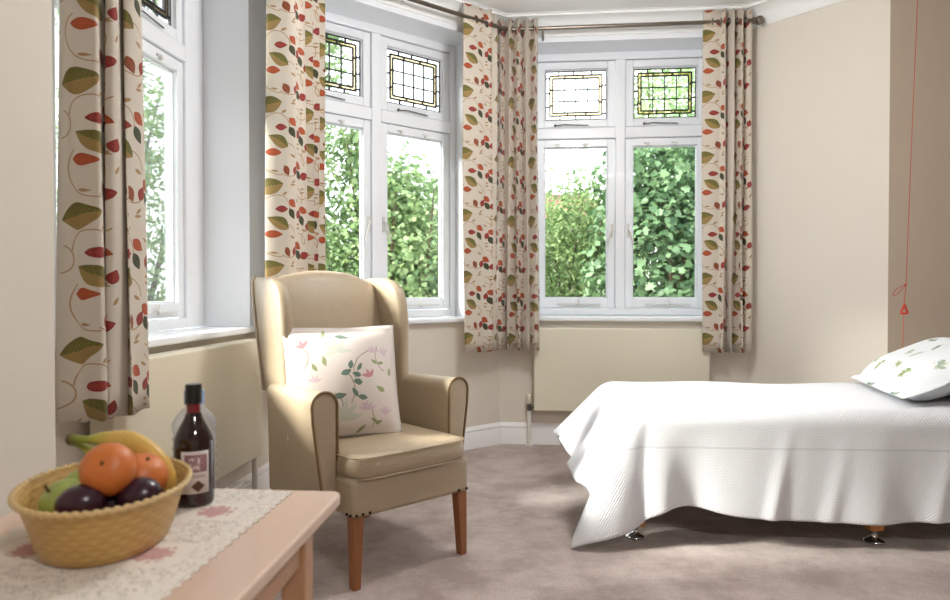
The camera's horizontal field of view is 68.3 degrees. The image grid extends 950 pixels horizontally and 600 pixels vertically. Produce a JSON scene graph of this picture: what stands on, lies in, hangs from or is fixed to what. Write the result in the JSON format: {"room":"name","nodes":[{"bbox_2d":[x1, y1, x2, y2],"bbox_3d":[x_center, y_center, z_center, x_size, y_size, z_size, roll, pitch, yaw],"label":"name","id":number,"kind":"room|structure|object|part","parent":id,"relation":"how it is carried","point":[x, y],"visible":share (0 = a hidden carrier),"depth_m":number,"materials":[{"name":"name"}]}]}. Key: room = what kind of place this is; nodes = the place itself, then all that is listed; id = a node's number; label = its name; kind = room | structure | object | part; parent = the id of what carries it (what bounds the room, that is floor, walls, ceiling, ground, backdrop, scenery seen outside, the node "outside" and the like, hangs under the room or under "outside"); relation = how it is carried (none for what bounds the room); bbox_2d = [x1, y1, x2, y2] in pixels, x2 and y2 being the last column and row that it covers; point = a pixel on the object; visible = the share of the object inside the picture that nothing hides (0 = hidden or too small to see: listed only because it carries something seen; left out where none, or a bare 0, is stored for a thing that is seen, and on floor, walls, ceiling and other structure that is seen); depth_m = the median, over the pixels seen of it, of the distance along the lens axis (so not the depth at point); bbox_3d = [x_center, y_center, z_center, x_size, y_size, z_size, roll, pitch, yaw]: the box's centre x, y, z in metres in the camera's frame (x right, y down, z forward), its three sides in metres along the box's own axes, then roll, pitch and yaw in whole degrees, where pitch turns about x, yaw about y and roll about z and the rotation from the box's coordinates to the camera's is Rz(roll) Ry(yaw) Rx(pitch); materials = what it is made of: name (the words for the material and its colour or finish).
{"room":"care facility","nodes":[
{"label":"care facility","id":0,"kind":"room"},
{"bbox_2d":[0,0,55,517],"bbox_3d":[-1.568,-0.389,-0.786,0.400,2.960,5.306,0,1,6],"label":"wall","id":1,"kind":"structure","parent":0,"point":[27,327],"depth_m":1.74,"materials":[{"name":"paint"}]},
{"bbox_2d":[55,332,268,488],"bbox_3d":[-1.426,0.608,2.776,0.400,0.865,2.586,0,1,6],"label":"wall","id":2,"kind":"structure","parent":0,"point":[66,454],"depth_m":2.90,"materials":[{"name":"paint"}]},
{"bbox_2d":[55,0,255,347],"bbox_3d":[-1.367,-0.794,2.885,0.390,1.935,1.550,0,1,6],"label":"window","id":3,"kind":"structure","parent":2,"relation":"in","point":[172,30],"depth_m":3.33,"materials":[{"name":"white paint"}]},
{"bbox_3d":[-1.532,-0.518,2.485,0.046,1.227,0.561,0,1,6],"label":"sash","id":4,"kind":"part","parent":3,"relation":"part of","materials":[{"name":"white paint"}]},
{"bbox_3d":[-1.539,-0.527,2.486,0.004,1.102,0.457,0,1,6],"label":"glass pane","id":5,"kind":"part","parent":3,"relation":"part of","materials":[{"name":"clear glass"}]},
{"bbox_3d":[-1.473,-1.469,3.106,0.004,0.372,0.457,0,1,6],"label":"glass pane","id":6,"kind":"part","parent":3,"relation":"part of","materials":[{"name":"clear glass"}]},
{"bbox_3d":[-1.473,-0.536,3.119,0.004,1.102,0.457,0,1,6],"label":"glass pane","id":7,"kind":"part","parent":3,"relation":"part of","materials":[{"name":"clear glass"}]},
{"bbox_3d":[-1.466,-1.467,3.105,0.046,0.477,0.561,0,1,6],"label":"sash","id":8,"kind":"part","parent":3,"relation":"part of","materials":[{"name":"white paint"}]},
{"bbox_3d":[-1.466,-0.527,3.119,0.046,1.227,0.561,0,1,6],"label":"sash","id":9,"kind":"part","parent":3,"relation":"part of","materials":[{"name":"white paint"}]},
{"bbox_3d":[-1.509,-0.809,2.874,0.110,1.905,1.400,0,1,6],"label":"frame","id":10,"kind":"part","parent":3,"relation":"part of","materials":[{"name":"white paint"}]},
{"bbox_3d":[-1.312,0.159,2.893,0.280,0.030,1.550,0,1,6],"label":"sill","id":11,"kind":"part","parent":3,"relation":"part of","materials":[{"name":"white paint"}]},
{"bbox_2d":[52,0,265,333],"bbox_3d":[-1.405,-0.874,2.956,0.400,2.096,2.185,0,1,6],"label":"window reveal","id":12,"kind":"structure","parent":2,"relation":"attached to","point":[234,31],"depth_m":3.56,"materials":[{"name":"white paint"}]},
{"bbox_2d":[90,339,262,488],"bbox_3d":[-1.155,0.618,2.883,0.114,0.842,1.251,0,1,6],"label":"radiator","id":13,"kind":"object","parent":2,"relation":"attached to","point":[228,373],"visible":0.56,"depth_m":2.95,"materials":[{"name":"beige metal"}]},
{"bbox_2d":[224,482,243,488],"bbox_3d":[-1.210,0.964,2.687,0.050,0.155,1.400,0,1,6],"label":"trim","id":14,"kind":"structure","parent":2,"relation":"attached to","point":[236,485],"depth_m":3.32,"materials":[{"name":"white"}]},
{"bbox_2d":[236,462,270,489],"bbox_3d":[-1.205,0.964,2.878,0.020,0.150,2.019,0,1,6],"label":"baseboard","id":15,"kind":"structure","parent":2,"relation":"attached to","point":[263,471],"depth_m":3.65,"materials":[{"name":"white"}]},
{"bbox_2d":[408,322,499,426],"bbox_3d":[-0.593,0.582,4.558,1.990,0.865,0.400,-1,1,-39],"label":"wall","id":16,"kind":"structure","parent":0,"point":[434,348],"depth_m":4.70,"materials":[{"name":"paint"}]},
{"bbox_2d":[325,11,463,323],"bbox_3d":[-0.584,-0.817,4.487,1.500,1.935,0.390,-1,1,-39],"label":"window","id":17,"kind":"structure","parent":16,"relation":"in","point":[369,112],"depth_m":4.61,"materials":[{"name":"white paint"}]},
{"bbox_3d":[-0.908,-1.485,4.371,0.561,0.477,0.046,-1,1,-39],"label":"sash","id":18,"kind":"part","parent":17,"relation":"part of","materials":[{"name":"glass"}]},
{"bbox_3d":[-0.908,-0.545,4.384,0.561,1.227,0.046,-1,1,-39],"label":"sash","id":19,"kind":"part","parent":17,"relation":"part of","materials":[{"name":"white paint"}]},
{"bbox_3d":[-0.689,-0.464,4.508,0.047,0.160,0.041,-1,1,-39],"label":"handle","id":20,"kind":"part","parent":17,"relation":"part of","materials":[{"name":"white metal"}]},
{"bbox_3d":[-0.578,-0.466,4.598,0.047,0.160,0.041,-1,1,-39],"label":"handle","id":21,"kind":"part","parent":17,"relation":"part of","materials":[{"name":"white metal"}]},
{"bbox_3d":[-0.415,-1.491,4.774,0.561,0.477,0.046,-1,1,-39],"label":"sash","id":22,"kind":"part","parent":17,"relation":"part of","materials":[{"name":"glass"}]},
{"bbox_3d":[-0.415,-0.551,4.787,0.561,1.227,0.046,-1,1,-39],"label":"sash","id":23,"kind":"part","parent":17,"relation":"part of","materials":[{"name":"white paint"}]},
{"bbox_3d":[-0.549,0.136,4.458,1.500,0.030,0.280,-1,1,-39],"label":"sill","id":24,"kind":"part","parent":17,"relation":"part of","materials":[{"name":"white paint"}]},
{"bbox_2d":[325,0,463,315],"bbox_3d":[-0.593,-0.897,4.537,1.991,2.096,0.400,-1,1,-39],"label":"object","id":25,"kind":"structure","parent":16,"relation":"attached to","point":[369,11],"depth_m":4.64,"materials":[{"name":"white paint"}]},
{"bbox_2d":[464,422,500,450],"bbox_3d":[-0.460,0.942,4.401,1.660,0.150,0.020,-1,1,-39],"label":"baseboard","id":26,"kind":"structure","parent":16,"relation":"attached to","point":[485,435],"depth_m":4.81,"materials":[{"name":"white"}]},
{"bbox_2d":[272,444,949,599],"bbox_3d":[1.490,1.116,0.982,6.819,0.100,8.531,0,1,0],"label":"floor","id":27,"kind":"structure","parent":0,"point":[525,505],"depth_m":2.88,"materials":[{"name":"carpet"}]},
{"bbox_2d":[0,488,339,599],"bbox_3d":[-0.619,0.739,1.101,0.600,0.650,0.860,0,1,5],"label":"side table","id":28,"kind":"object","parent":27,"relation":"on","point":[275,554],"visible":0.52,"depth_m":1.20,"materials":[{"name":"brown wood"}]},
{"bbox_2d":[0,489,294,599],"bbox_3d":[-0.626,0.412,1.145,0.425,0.001,0.740,0,1,5],"label":"table runner","id":29,"kind":"object","parent":28,"relation":"on","point":[167,555],"visible":0.51,"depth_m":1.10,"materials":[{"name":"white fabric"}]},
{"bbox_2d":[7,457,192,567],"bbox_3d":[-0.636,0.359,1.208,0.276,0.102,0.379,0,1,-18],"label":"fruit basket","id":30,"kind":"object","parent":29,"relation":"on","point":[85,539],"visible":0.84,"depth_m":1.08,"materials":[{"name":"wicker"}]},
{"bbox_2d":[37,478,79,512],"bbox_3d":[-0.684,0.336,1.165,0.079,0.075,0.076,0,1,20],"label":"apple","id":31,"kind":"object","parent":30,"relation":"in","point":[46,502],"visible":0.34,"depth_m":1.14,"materials":[{"name":"green food"}]},
{"bbox_3d":[-0.702,0.310,1.149,0.008,0.016,0.009,-34,29,0],"label":"stem","id":32,"kind":"part","parent":31,"relation":"part of","materials":[{"name":"brown plant"}]},
{"bbox_2d":[65,470,78,479],"bbox_3d":[-0.705,0.336,1.267,0.075,0.072,0.075,0,1,18],"label":"apple","id":33,"kind":"object","parent":30,"relation":"in","point":[74,474],"visible":0.06,"depth_m":1.25,"materials":[{"name":"green food"}]},
{"bbox_2d":[67,443,93,453],"bbox_3d":[-0.675,0.309,1.294,0.146,0.118,0.038,0,1,-12],"label":"banana","id":34,"kind":"object","parent":30,"relation":"in","point":[84,447],"visible":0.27,"depth_m":1.28,"materials":[{"name":"yellow food"}]},
{"bbox_2d":[54,484,106,512],"bbox_3d":[-0.625,0.324,1.110,0.073,0.062,0.062,0,1,-12],"label":"plum","id":35,"kind":"object","parent":30,"relation":"in","point":[80,498],"visible":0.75,"depth_m":1.09,"materials":[{"name":"purple food"}]},
{"bbox_2d":[78,443,137,496],"bbox_3d":[-0.599,0.277,1.144,0.084,0.084,0.081,0,1,25],"label":"orange","id":36,"kind":"object","parent":35,"relation":"on","point":[109,468],"visible":0.97,"depth_m":1.12,"materials":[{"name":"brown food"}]},
{"bbox_2d":[105,495,115,508],"bbox_3d":[-0.611,0.343,1.170,0.062,0.063,0.060,0,1,21],"label":"plum","id":37,"kind":"object","parent":30,"relation":"in","point":[110,503],"visible":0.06,"depth_m":1.15,"materials":[{"name":"purple food"}]},
{"bbox_2d":[65,431,176,492],"bbox_3d":[-0.637,0.295,1.262,0.205,0.121,0.040,0,1,6],"label":"banana","id":38,"kind":"object","parent":30,"relation":"in","point":[136,442],"visible":0.63,"depth_m":1.25,"materials":[{"name":"yellow food"}]},
{"bbox_2d":[115,477,162,506],"bbox_3d":[-0.555,0.326,1.157,0.074,0.067,0.066,0,1,18],"label":"plum","id":39,"kind":"object","parent":30,"relation":"in","point":[140,488],"visible":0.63,"depth_m":1.13,"materials":[{"name":"purple food"}]},
{"bbox_2d":[135,453,168,488],"bbox_3d":[-0.575,0.305,1.210,0.083,0.078,0.084,1,1,34],"label":"orange","id":40,"kind":"object","parent":30,"relation":"in","point":[150,465],"visible":0.39,"depth_m":1.20,"materials":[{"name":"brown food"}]},
{"bbox_2d":[173,383,214,506],"bbox_3d":[-0.564,0.287,1.404,0.077,0.238,0.078,0,1,-20],"label":"wine bottle","id":41,"kind":"object","parent":29,"relation":"on","point":[193,442],"visible":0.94,"depth_m":1.38,"materials":[{"name":"black glass"}]},
{"bbox_2d":[172,389,216,469],"bbox_3d":[-0.595,0.298,1.486,0.089,0.215,0.089,0,1,0],"label":"water bottle","id":42,"kind":"object","parent":29,"relation":"on","point":[203,390],"visible":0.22,"depth_m":1.48,"materials":[{"name":"glass"}]},
{"bbox_3d":[-0.333,0.749,1.315,0.046,0.624,0.046,0,1,5],"label":"leg","id":43,"kind":"part","parent":28,"relation":"part of","materials":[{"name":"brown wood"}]},
{"bbox_2d":[251,271,468,590],"bbox_3d":[-0.476,0.454,2.944,0.756,1.168,0.769,-1,1,-42],"label":"armchair","id":44,"kind":"object","parent":27,"relation":"on","point":[371,474],"visible":0.81,"depth_m":2.80,"materials":[{"name":"beige leather"}]},
{"bbox_3d":[-0.693,0.556,2.708,0.105,0.446,0.440,-1,1,-42],"label":"arm","id":45,"kind":"part","parent":44,"relation":"part of","materials":[{"name":"beige leather"}]},
{"bbox_3d":[-0.643,0.241,3.126,0.532,0.748,0.248,-1,1,-42],"label":"backrest","id":46,"kind":"part","parent":44,"relation":"part of","materials":[{"name":"beige leather"}]},
{"bbox_2d":[282,325,401,444],"bbox_3d":[-0.535,0.332,2.841,0.465,0.448,0.209,0,1,-24],"label":"cushion","id":47,"kind":"object","parent":44,"relation":"on","point":[356,365],"visible":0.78,"depth_m":2.79,"materials":[{"name":"white fabric"}]},
{"bbox_3d":[-0.432,0.913,2.533,0.046,0.262,0.046,-1,1,-42],"label":"leg","id":48,"kind":"part","parent":44,"relation":"part of","materials":[{"name":"brown wood"}]},
{"bbox_2d":[336,422,463,478],"bbox_3d":[-0.401,0.597,2.864,0.544,0.112,0.545,-1,1,-42],"label":"seat cushion","id":49,"kind":"object","parent":44,"relation":"on","point":[421,448],"depth_m":2.68,"materials":[{"name":"beige leather"}]},
{"bbox_3d":[-0.449,0.710,2.918,0.550,0.140,0.653,-1,1,-42],"label":"seat","id":50,"kind":"part","parent":44,"relation":"part of","materials":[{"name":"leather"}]},
{"bbox_3d":[-0.218,0.550,3.138,0.105,0.446,0.440,-1,1,-42],"label":"arm","id":51,"kind":"part","parent":44,"relation":"part of","materials":[{"name":"beige leather"}]},
{"bbox_3d":[-0.065,0.908,2.866,0.046,0.262,0.046,-1,1,-42],"label":"leg","id":52,"kind":"part","parent":44,"relation":"part of","materials":[{"name":"brown wood"}]},
{"bbox_2d":[625,522,885,544],"bbox_3d":[1.654,0.758,3.388,1.956,0.542,0.960,0,1,3],"label":"bed","id":53,"kind":"object","parent":27,"relation":"on","point":[873,538],"visible":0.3,"depth_m":2.99,"materials":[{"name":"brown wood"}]},
{"bbox_2d":[553,381,949,548],"bbox_3d":[1.535,0.738,3.411,2.257,0.577,1.203,0,1,3],"label":"bedspread","id":54,"kind":"object","parent":53,"relation":"on","point":[842,452],"visible":0.94,"depth_m":2.92,"materials":[{"name":"white fabric"}]},
{"bbox_2d":[849,337,949,400],"bbox_3d":[2.171,0.323,3.340,0.501,0.280,0.780,0,1,13],"label":"pillow","id":55,"kind":"object","parent":54,"relation":"on","point":[919,371],"visible":1,"depth_m":3.19,"materials":[{"name":"white fabric"}]},
{"bbox_3d":[1.708,0.885,2.995,0.058,0.195,0.058,0,1,3],"label":"leg","id":56,"kind":"part","parent":53,"relation":"part of","materials":[{"name":"orange wood"}]},
{"bbox_2d":[469,0,756,12],"bbox_3d":[1.490,-1.944,0.938,6.819,0.100,8.531,0,1,0],"label":"ceiling","id":57,"kind":"structure","parent":0,"point":[506,6],"depth_m":4.61,"materials":[{"name":"paint"}]},
{"bbox_2d":[373,0,506,27],"bbox_3d":[-0.425,-1.879,4.318,1.660,0.125,0.130,-1,1,-39],"label":"trim","id":58,"kind":"structure","parent":57,"relation":"attached to","point":[456,5],"depth_m":4.52,"materials":[{"name":"paint"}]},
{"bbox_2d":[893,0,917,347],"bbox_3d":[2.356,-0.772,3.789,0.177,2.325,0.070,0,1,0],"label":"pull cord","id":59,"kind":"object","parent":57,"relation":"hanging from","point":[904,285],"visible":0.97,"depth_m":3.79,"materials":[{"name":"red fabric"}]},
{"bbox_3d":[2.325,0.231,3.804,0.012,0.320,0.004,0,1,0],"label":"cord","id":60,"kind":"part","parent":59,"relation":"part of","materials":[{"name":"fabric"}]},
{"bbox_3d":[2.332,0.047,3.801,0.050,0.064,0.012,0,1,0],"label":"triangle handle","id":61,"kind":"part","parent":59,"relation":"part of","materials":[{"name":"red plastic"}]},
{"bbox_3d":[2.369,-0.959,3.787,0.084,1.951,0.004,0,1,0],"label":"cord","id":62,"kind":"part","parent":59,"relation":"part of","materials":[{"name":"fabric"}]},
{"bbox_2d":[500,321,747,422],"bbox_3d":[1.035,0.575,5.044,2.018,0.865,0.400,0,1,6],"label":"wall","id":63,"kind":"structure","parent":0,"point":[516,367],"depth_m":4.90,"materials":[{"name":"paint"}]},
{"bbox_2d":[500,422,560,444],"bbox_3d":[1.014,0.936,4.840,1.686,0.150,0.020,0,1,6],"label":"baseboard","id":64,"kind":"structure","parent":63,"relation":"attached to","point":[511,432],"depth_m":4.90,"materials":[{"name":"white"}]},
{"bbox_2d":[525,328,709,445],"bbox_3d":[0.962,0.603,4.793,1.233,0.818,0.114,0,1,6],"label":"radiator","id":65,"kind":"object","parent":63,"relation":"attached to","point":[570,364],"visible":0.82,"depth_m":4.74,"materials":[{"name":"beige metal"}]},
{"bbox_2d":[537,49,702,321],"bbox_3d":[1.042,-0.824,4.978,1.500,1.935,0.390,0,1,6],"label":"window","id":66,"kind":"structure","parent":63,"relation":"in","point":[619,132],"depth_m":5.07,"materials":[{"name":"white paint"}]},
{"bbox_3d":[0.737,-1.496,5.122,0.561,0.477,0.046,0,1,6],"label":"sash","id":67,"kind":"part","parent":66,"relation":"part of","materials":[{"name":"white paint"}]},
{"bbox_3d":[0.737,-0.556,5.135,0.561,1.227,0.046,0,1,6],"label":"sash","id":68,"kind":"part","parent":66,"relation":"part of","materials":[{"name":"white paint"}]},
{"bbox_3d":[0.979,-0.472,5.069,0.047,0.160,0.041,0,1,6],"label":"handle","id":69,"kind":"part","parent":66,"relation":"part of","materials":[{"name":"white metal"}]},
{"bbox_3d":[1.037,0.129,4.937,1.500,0.030,0.280,0,1,6],"label":"sill","id":70,"kind":"part","parent":66,"relation":"part of","materials":[{"name":"white paint"}]},
{"bbox_3d":[1.121,-0.472,5.054,0.047,0.160,0.041,0,1,6],"label":"handle","id":71,"kind":"part","parent":66,"relation":"part of","materials":[{"name":"white metal"}]},
{"bbox_3d":[1.371,-0.555,5.072,0.561,1.227,0.046,0,1,6],"label":"sash","id":72,"kind":"part","parent":66,"relation":"part of","materials":[{"name":"white paint"}]},
{"bbox_3d":[1.371,-1.495,5.059,0.561,0.477,0.046,0,1,6],"label":"sash","id":73,"kind":"part","parent":66,"relation":"part of","materials":[{"name":"white paint"}]},
{"bbox_2d":[538,32,702,53],"bbox_3d":[1.035,-0.904,5.023,2.018,2.096,0.400,0,1,6],"label":"trim","id":74,"kind":"structure","parent":63,"relation":"attached to","point":[684,40],"depth_m":4.88,"materials":[{"name":"white paint"}]},
{"bbox_2d":[748,0,889,383],"bbox_3d":[2.232,-0.466,4.600,0.400,2.960,1.038,-1,1,-39],"label":"wall","id":75,"kind":"structure","parent":0,"point":[821,77],"depth_m":4.37,"materials":[{"name":"paint"}]},
{"bbox_2d":[407,0,764,40],"bbox_3d":[-0.017,-1.818,3.883,3.871,0.067,1.329,-1,1,-39],"label":"pole","id":76,"kind":"object","parent":75,"relation":"attached to","point":[759,20],"visible":0.93,"depth_m":4.63,"materials":[{"name":"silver metal"}]},
{"bbox_2d":[55,0,148,422],"bbox_3d":[-1.138,-0.754,2.171,0.149,2.238,0.304,1,1,39],"label":"curtain","id":77,"kind":"object","parent":76,"relation":"hanging from","point":[102,349],"visible":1,"depth_m":2.10,"materials":[{"name":"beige fabric"}]},
{"bbox_2d":[265,0,325,277],"bbox_3d":[-0.893,-0.767,3.645,0.142,2.254,0.532,0,1,16],"label":"curtain","id":78,"kind":"object","parent":76,"relation":"hanging from","point":[295,220],"visible":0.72,"depth_m":3.46,"materials":[{"name":"beige fabric"}]},
{"bbox_2d":[462,2,497,352],"bbox_3d":[0.040,-0.786,4.610,0.072,2.264,0.300,1,1,45],"label":"curtain","id":79,"kind":"object","parent":76,"relation":"hanging from","point":[480,70],"visible":1,"depth_m":4.60,"materials":[{"name":"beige fabric"}]},
{"bbox_2d":[496,17,539,350],"bbox_3d":[0.281,-0.777,4.752,0.315,2.242,0.086,0,1,4],"label":"curtain","id":80,"kind":"object","parent":76,"relation":"hanging from","point":[517,225],"visible":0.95,"depth_m":4.75,"materials":[{"name":"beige fabric"}]},
{"bbox_2d":[701,7,752,352],"bbox_3d":[1.665,-0.779,4.615,0.333,2.259,0.098,0,1,0],"label":"curtain","id":81,"kind":"object","parent":76,"relation":"hanging from","point":[726,167],"visible":1,"depth_m":4.62,"materials":[{"name":"beige fabric"}]},
{"bbox_2d":[504,4,746,37],"bbox_3d":[1.009,-1.886,4.745,1.686,0.125,0.130,0,1,6],"label":"trim","id":82,"kind":"structure","parent":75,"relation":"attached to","point":[684,13],"depth_m":4.75,"materials":[{"name":"paint"}]},
{"bbox_2d":[747,0,845,28],"bbox_3d":[2.097,-1.880,4.327,0.130,0.125,0.926,-1,1,-39],"label":"trim","id":83,"kind":"structure","parent":75,"relation":"attached to","point":[772,11],"depth_m":4.52,"materials":[{"name":"paint"}]},
{"bbox_2d":[888,0,949,352],"bbox_3d":[3.703,-0.459,4.144,2.567,2.960,0.400,0,1,6],"label":"wall","id":84,"kind":"structure","parent":0,"point":[927,296],"depth_m":4.05,"materials":[{"name":"beige paint"}]},
{"label":"outside","id":85,"kind":"structure","parent":0,"visible":0},
{"bbox_3d":[0.000,1.160,32.820,80.000,0.100,54.400,0,1,0],"label":"lawn","id":86,"kind":"structure","parent":85,"visible":0},
{"bbox_2d":[325,35,358,270],"bbox_3d":[-2.224,-1.195,8.233,2.131,5.350,1.402,0,1,-7],"label":"cherry tree","id":87,"kind":"object","parent":86,"relation":"on","point":[329,161],"visible":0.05,"depth_m":8.16,"materials":[{"name":"green plant"}]},
{"bbox_2d":[326,176,438,274],"bbox_3d":[-1.615,-0.388,12.446,4.548,3.635,2.030,0,1,-5],"label":"bush","id":88,"kind":"object","parent":86,"relation":"on","point":[436,206],"visible":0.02,"depth_m":12.21,"materials":[{"name":"green plant"}]},
{"bbox_2d":[325,128,440,316],"bbox_3d":[-1.004,-0.432,8.269,2.202,3.810,1.636,0,1,10],"label":"hedge","id":89,"kind":"object","parent":86,"relation":"on","point":[416,279],"visible":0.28,"depth_m":8.00,"materials":[{"name":"green plant"}]},
{"bbox_2d":[435,194,600,294],"bbox_3d":[1.800,-1.949,26.475,6.800,6.300,5.400,0,1,0],"label":"brick house","id":90,"kind":"structure","parent":86,"relation":"on","point":[553,196],"depth_m":25.35,"materials":[{"name":"brown tile"}]},
{"bbox_2d":[437,168,651,295],"bbox_3d":[1.160,-0.377,11.489,3.943,3.640,1.771,0,1,0],"label":"bush","id":91,"kind":"object","parent":86,"relation":"on","point":[647,272],"visible":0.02,"depth_m":11.36,"materials":[{"name":"green plant"}]},
{"bbox_2d":[545,149,653,296],"bbox_3d":[1.277,-0.270,8.585,2.133,3.485,1.398,0,1,6],"label":"feathery shrub","id":92,"kind":"object","parent":86,"relation":"on","point":[573,258],"visible":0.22,"depth_m":8.49,"materials":[{"name":"green plant"}]},
{"bbox_2d":[579,112,694,315],"bbox_3d":[2.577,-0.302,8.107,2.871,3.739,1.838,0,1,-10],"label":"hedge","id":93,"kind":"object","parent":86,"relation":"on","point":[668,217],"visible":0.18,"depth_m":7.65,"materials":[{"name":"green plant"}]},
{"bbox_2d":[633,69,694,291],"bbox_3d":[3.829,-1.663,12.007,3.168,6.211,2.320,0,1,-16],"label":"slender tree","id":94,"kind":"object","parent":86,"relation":"on","point":[647,105],"visible":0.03,"depth_m":11.59,"materials":[{"name":"green plant"}]}
]}

